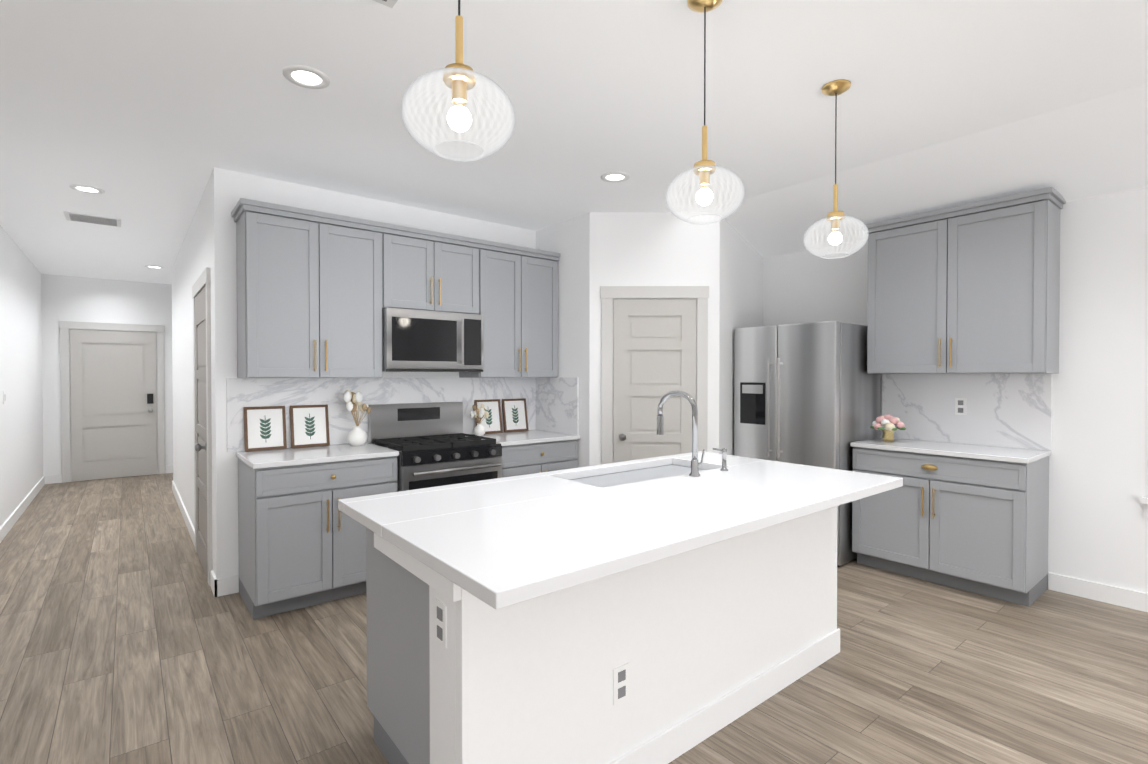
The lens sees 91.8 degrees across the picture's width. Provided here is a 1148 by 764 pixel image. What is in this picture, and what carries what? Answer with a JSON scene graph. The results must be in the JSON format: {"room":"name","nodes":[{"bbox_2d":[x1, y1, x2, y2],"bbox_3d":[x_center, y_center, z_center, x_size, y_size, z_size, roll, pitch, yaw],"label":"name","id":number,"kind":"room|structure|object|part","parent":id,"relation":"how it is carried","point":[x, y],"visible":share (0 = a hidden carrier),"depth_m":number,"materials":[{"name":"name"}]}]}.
{"room":"kitchen","nodes":[
{"label":"kitchen","id":0,"kind":"room"},
{"bbox_2d":[0,225,43,526],"bbox_3d":[-4.957,-0.008,4.676,0.150,2.740,6.750,-1,1,-39],"label":"wall","id":1,"kind":"structure","parent":0,"point":[36,306],"depth_m":5.72,"materials":[{"name":"white paint"}]},
{"bbox_2d":[3,391,5,403],"bbox_3d":[-5.092,0.139,4.973,0.010,0.120,0.080,-1,1,-39],"label":"switch plate","id":2,"kind":"object","parent":1,"relation":"attached to","point":[4,398],"visible":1,"depth_m":4.96,"materials":[{"name":"paint"}]},
{"bbox_2d":[0,476,45,542],"bbox_3d":[-5.880,1.293,5.969,0.014,0.110,3.300,-1,1,-39],"label":"baseboard","id":3,"kind":"structure","parent":1,"relation":"attached to","point":[12,519],"depth_m":5.60,"materials":[{"name":"paint"}]},
{"bbox_2d":[44,274,172,475],"bbox_3d":[-5.477,-0.051,8.491,3.780,2.740,0.150,-1,1,-39],"label":"wall","id":4,"kind":"structure","parent":0,"point":[66,298],"depth_m":7.52,"materials":[{"name":"white paint"}]},
{"bbox_2d":[59,321,164,482],"bbox_3d":[-6.324,0.260,7.665,1.124,2.137,0.081,-1,1,-39],"label":"door","id":5,"kind":"structure","parent":4,"relation":"attached to","point":[112,400],"depth_m":7.66,"materials":[{"name":"paint"}]},
{"bbox_2d":[0,473,1147,763],"bbox_3d":[-1.154,1.406,3.033,11.100,0.050,14.600,-1,1,-39],"label":"floor","id":6,"kind":"structure","parent":0,"point":[126,637],"depth_m":2.66,"materials":[{"name":"brown wood"}]},
{"bbox_2d":[238,458,397,619],"bbox_3d":[-1.676,0.929,3.650,0.828,0.890,0.630,-1,1,-39],"label":"base cabinet","id":7,"kind":"object","parent":6,"relation":"on","point":[301,540],"depth_m":3.34,"materials":[{"name":"grey wood"}]},
{"bbox_2d":[236,442,398,469],"bbox_3d":[-1.676,0.469,3.636,0.840,0.030,0.645,-1,1,-39],"label":"countertop","id":8,"kind":"structure","parent":7,"relation":"on","point":[303,456],"depth_m":3.49,"materials":[{"name":"white stone"}]},
{"bbox_2d":[243,406,286,451],"bbox_3d":[-2.053,0.307,3.700,0.245,0.289,0.061,-1,1,-39],"label":"picture frame","id":9,"kind":"object","parent":8,"relation":"on","point":[264,427],"visible":1,"depth_m":3.69,"materials":[{"name":"white paper"}]},
{"bbox_2d":[290,404,329,447],"bbox_3d":[-1.839,0.305,3.872,0.245,0.289,0.061,-1,1,-39],"label":"picture frame","id":10,"kind":"object","parent":8,"relation":"on","point":[309,425],"visible":1,"depth_m":3.87,"materials":[{"name":"white paper"}]},
{"bbox_2d":[343,390,370,445],"bbox_3d":[-1.539,0.253,3.942,0.195,0.394,0.136,-1,1,-39],"label":"flower vase","id":11,"kind":"object","parent":8,"relation":"on","point":[357,435],"visible":1,"depth_m":3.91,"materials":[{"name":"ceramic"}]},
{"bbox_2d":[172,168,535,578],"bbox_3d":[-3.128,-0.029,6.582,2.490,2.740,5.770,-1,1,-39],"label":"wall block","id":12,"kind":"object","parent":6,"relation":"on","point":[209,240],"visible":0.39,"depth_m":3.88,"materials":[{"name":"white paint"}]},
{"bbox_2d":[172,480,194,545],"bbox_3d":[-4.041,1.295,5.734,0.014,0.110,3.070,-1,1,-39],"label":"baseboard","id":13,"kind":"structure","parent":12,"relation":"attached to","point":[190,527],"depth_m":5.41,"materials":[{"name":"paint"}]},
{"bbox_2d":[192,267,212,585],"bbox_3d":[-2.783,0.300,4.104,0.081,2.137,1.024,-1,1,-39],"label":"door","id":14,"kind":"structure","parent":12,"relation":"attached to","point":[201,294],"depth_m":4.01,"materials":[{"name":"paint"}]},
{"bbox_2d":[235,202,394,377],"bbox_3d":[-1.737,-0.548,3.764,0.895,1.040,0.350,-1,1,-39],"label":"upper cabinet","id":15,"kind":"object","parent":12,"relation":"attached to","point":[318,292],"depth_m":3.58,"materials":[{"name":"grey wood"}]},
{"bbox_2d":[226,377,578,451],"bbox_3d":[-1.103,0.208,4.113,2.430,0.480,0.620,-1,1,-39],"label":"backsplash","id":16,"kind":"structure","parent":12,"relation":"attached to","point":[552,404],"depth_m":4.27,"materials":[{"name":"stone"}]},
{"bbox_2d":[395,226,482,314],"bbox_3d":[-1.141,-0.798,4.240,0.760,0.550,0.350,-1,1,-39],"label":"upper cabinet","id":17,"kind":"object","parent":12,"relation":"attached to","point":[434,272],"depth_m":4.12,"materials":[{"name":"grey wood"}]},
{"bbox_2d":[382,307,482,371],"bbox_3d":[-1.110,-0.297,4.207,0.754,0.440,0.449,-1,1,-39],"label":"microwave","id":18,"kind":"object","parent":17,"relation":"attached to","point":[413,340],"visible":0.96,"depth_m":4.03,"materials":[{"name":"metal"}]},
{"bbox_2d":[459,242,558,377],"bbox_3d":[-0.569,-0.558,4.703,0.835,1.040,0.350,-1,1,-39],"label":"upper cabinet","id":19,"kind":"object","parent":12,"relation":"attached to","point":[520,287],"depth_m":4.57,"materials":[{"name":"grey wood"}]},
{"bbox_2d":[368,402,501,491],"bbox_3d":[-1.013,0.769,4.098,0.752,1.200,0.734,-1,1,-39],"label":"range","id":20,"kind":"object","parent":6,"relation":"on","point":[432,444],"visible":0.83,"depth_m":4.03,"materials":[{"name":"metal"}]},
{"bbox_2d":[500,438,579,477],"bbox_3d":[-0.455,0.918,4.631,0.768,0.890,0.630,-1,1,-39],"label":"base cabinet","id":21,"kind":"object","parent":6,"relation":"on","point":[539,457],"depth_m":4.37,"materials":[{"name":"grey wood"}]},
{"bbox_2d":[465,430,579,445],"bbox_3d":[-0.450,0.458,4.620,0.768,0.030,0.645,-1,1,-39],"label":"countertop","id":22,"kind":"structure","parent":21,"relation":"on","point":[518,438],"depth_m":4.53,"materials":[{"name":"white stone"}]},
{"bbox_2d":[470,403,488,435],"bbox_3d":[-0.781,0.309,4.578,0.160,0.266,0.100,-1,1,-39],"label":"flower vase","id":23,"kind":"object","parent":22,"relation":"on","point":[479,428],"visible":1,"depth_m":4.55,"materials":[{"name":"ceramic"}]},
{"bbox_2d":[474,399,502,433],"bbox_3d":[-0.732,0.295,4.761,0.245,0.289,0.061,-1,1,-39],"label":"picture frame","id":24,"kind":"object","parent":22,"relation":"on","point":[492,423],"visible":0.69,"depth_m":4.78,"materials":[{"name":"white paper"}]},
{"bbox_2d":[502,398,528,431],"bbox_3d":[-0.522,0.293,4.931,0.245,0.289,0.061,-1,1,-39],"label":"picture frame","id":25,"kind":"object","parent":22,"relation":"on","point":[515,418],"visible":1,"depth_m":4.92,"materials":[{"name":"white paper"}]},
{"bbox_2d":[365,506,839,763],"bbox_3d":[0.242,0.942,2.516,2.157,0.891,0.897,-1,1,-39],"label":"kitchen island","id":26,"kind":"object","parent":6,"relation":"on","point":[663,609],"depth_m":1.94,"materials":[{"name":"white paint"}]},
{"bbox_2d":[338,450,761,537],"bbox_3d":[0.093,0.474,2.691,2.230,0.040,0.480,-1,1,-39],"label":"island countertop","id":27,"kind":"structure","parent":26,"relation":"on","point":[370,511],"depth_m":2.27,"materials":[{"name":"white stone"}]},
{"bbox_2d":[574,462,713,485],"bbox_3d":[0.352,0.596,2.849,0.934,0.232,0.424,-1,1,-39],"label":"sink","id":28,"kind":"object","parent":27,"relation":"in","point":[660,469],"depth_m":2.96,"materials":[{"name":"silver metal"}]},
{"bbox_2d":[382,459,902,613],"bbox_3d":[0.469,0.480,2.223,2.230,0.040,0.720,-1,1,-39],"label":"island countertop","id":29,"kind":"structure","parent":26,"relation":"on","point":[505,555],"depth_m":1.83,"materials":[{"name":"white stone"}]},
{"bbox_2d":[713,448,729,469],"bbox_3d":[0.752,0.395,2.860,0.040,0.114,0.089,-1,1,-39],"label":"soap dispenser","id":30,"kind":"object","parent":29,"relation":"on","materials":[{"name":"silver metal"}]},
{"bbox_2d":[734,321,880,567],"bbox_3d":[1.888,0.456,4.579,0.806,1.815,0.875,-1,1,-39],"label":"refrigerator","id":31,"kind":"object","parent":6,"relation":"on","point":[809,394],"visible":0.71,"depth_m":4.26,"materials":[{"name":"metal"}]},
{"bbox_3d":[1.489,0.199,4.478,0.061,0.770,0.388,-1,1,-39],"label":"handle","id":32,"kind":"part","parent":31,"relation":"part of","materials":[{"name":"silver metal"}]},
{"bbox_2d":[850,437,1050,606],"bbox_3d":[2.596,0.911,3.900,0.594,0.920,1.046,-1,1,-39],"label":"base cabinet","id":33,"kind":"object","parent":6,"relation":"on","point":[973,518],"visible":0.96,"depth_m":3.64,"materials":[{"name":"grey wood"}]},
{"bbox_2d":[870,414,905,441],"bbox_3d":[2.347,0.344,4.154,0.232,0.206,0.238,-1,1,-39],"label":"flower vase","id":34,"kind":"object","parent":33,"relation":"on","point":[887,421],"visible":1,"depth_m":4.12,"materials":[{"name":"gold metal"}]},
{"bbox_2d":[0,0,1147,284],"bbox_3d":[-1.154,-1.409,3.001,11.100,0.100,14.600,-1,1,-39],"label":"ceiling","id":35,"kind":"structure","parent":0,"point":[146,116],"depth_m":2.63,"materials":[{"name":"white paint"}]},
{"bbox_2d":[69,184,104,193],"bbox_3d":[-3.449,-1.365,3.941,0.189,0.007,0.189,1,1,42],"label":"recessed light","id":36,"kind":"object","parent":35,"relation":"in","point":[82,188],"depth_m":3.93,"materials":[{"name":"paint"}]},
{"bbox_2d":[63,211,120,226],"bbox_3d":[-4.063,-1.373,4.705,0.360,0.009,0.300,-1,1,-39],"label":"ceiling vent","id":37,"kind":"object","parent":35,"relation":"in","point":[92,219],"depth_m":4.68,"materials":[{"name":"metal"}]},
{"bbox_2d":[145,265,163,268],"bbox_3d":[-5.099,-1.397,6.759,0.189,0.007,0.189,1,1,42],"label":"recessed light","id":38,"kind":"object","parent":35,"relation":"in","point":[149,266],"depth_m":6.73,"materials":[{"name":"paint"}]},
{"bbox_2d":[283,65,329,88],"bbox_3d":[-1.184,-1.349,2.464,0.189,0.007,0.189,0,1,12],"label":"recessed light","id":39,"kind":"object","parent":35,"relation":"in","point":[306,76],"depth_m":2.46,"materials":[{"name":"paint"}]},
{"bbox_2d":[373,0,397,7],"bbox_3d":[-0.700,-1.340,1.814,0.300,0.009,0.220,-1,1,-39],"label":"ceiling vent","id":40,"kind":"object","parent":35,"relation":"in","point":[389,3],"depth_m":1.96,"materials":[{"name":"metal"}]},
{"bbox_2d":[402,0,514,160],"bbox_3d":[-0.281,-0.952,1.360,0.272,0.774,0.272,-1,1,-39],"label":"pendant light","id":41,"kind":"object","parent":35,"relation":"hanging from","point":[459,77],"visible":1,"depth_m":1.36,"materials":[{"name":"clear glass"}]},
{"bbox_2d":[601,171,628,181],"bbox_3d":[0.273,-1.363,3.700,0.189,0.007,0.189,0,1,12],"label":"recessed light","id":42,"kind":"object","parent":35,"relation":"in","point":[616,176],"depth_m":3.69,"materials":[{"name":"paint"}]},
{"bbox_2d":[665,0,744,224],"bbox_3d":[0.460,-0.959,1.955,0.272,0.774,0.272,-1,1,-39],"label":"pendant light","id":43,"kind":"object","parent":35,"relation":"hanging from","point":[704,169],"visible":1,"depth_m":1.95,"materials":[{"name":"clear glass"}]},
{"bbox_2d":[803,79,868,258],"bbox_3d":[1.200,-0.966,2.550,0.272,0.774,0.272,-1,1,-39],"label":"pendant light","id":44,"kind":"object","parent":35,"relation":"hanging from","point":[835,88],"visible":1,"depth_m":2.54,"materials":[{"name":"clear glass"}]},
{"bbox_2d":[536,212,763,467],"bbox_3d":[-0.542,-0.032,6.812,1.830,2.740,5.750,-1,1,-39],"label":"wall","id":45,"kind":"structure","parent":0,"point":[723,259],"depth_m":4.52,"materials":[{"name":"white paint"}]},
{"bbox_2d":[600,286,708,463],"bbox_3d":[0.651,0.296,4.505,0.689,2.137,0.576,-1,1,-39],"label":"door","id":46,"kind":"structure","parent":45,"relation":"attached to","point":[654,345],"depth_m":4.50,"materials":[{"name":"paint"}]},
{"bbox_2d":[702,84,1147,257],"bbox_3d":[2.034,-1.132,5.566,2.920,0.512,14.600,-1,1,-39],"label":"ceiling","id":47,"kind":"structure","parent":0,"point":[1096,147],"depth_m":3.41,"materials":[{"name":"white paint"}]},
{"bbox_2d":[763,187,1147,592],"bbox_3d":[2.437,-0.008,4.716,0.212,2.740,12.750,-1,1,-39],"label":"wall","id":48,"kind":"structure","parent":0,"point":[1098,490],"depth_m":3.57,"materials":[{"name":"white paint"}]},
{"bbox_2d":[955,398,966,414],"bbox_3d":[2.825,0.179,4.061,0.007,0.120,0.070,-1,1,-39],"label":"outlet","id":49,"kind":"object","parent":48,"relation":"attached to","point":[960,406],"visible":1,"depth_m":4.06,"materials":[{"name":"white plastic"}]},
{"bbox_2d":[862,187,1065,373],"bbox_3d":[2.693,-0.625,3.930,0.384,1.132,1.121,-1,1,-39],"label":"upper cabinet","id":50,"kind":"object","parent":48,"relation":"attached to","point":[972,288],"visible":0.98,"depth_m":3.74,"materials":[{"name":"grey wood"}]},
{"bbox_2d":[1048,572,1147,611],"bbox_3d":[4.702,1.340,1.752,0.014,0.110,4.965,-1,1,-39],"label":"baseboard","id":51,"kind":"structure","parent":48,"relation":"attached to","point":[1124,597],"depth_m":3.49,"materials":[{"name":"paint"}]},
{"bbox_2d":[1141,496,1147,517],"bbox_3d":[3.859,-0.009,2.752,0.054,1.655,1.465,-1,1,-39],"label":"window sill","id":52,"kind":"structure","parent":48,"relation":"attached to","point":[1144,500],"depth_m":3.32,"materials":[{"name":"paint"}]}
]}

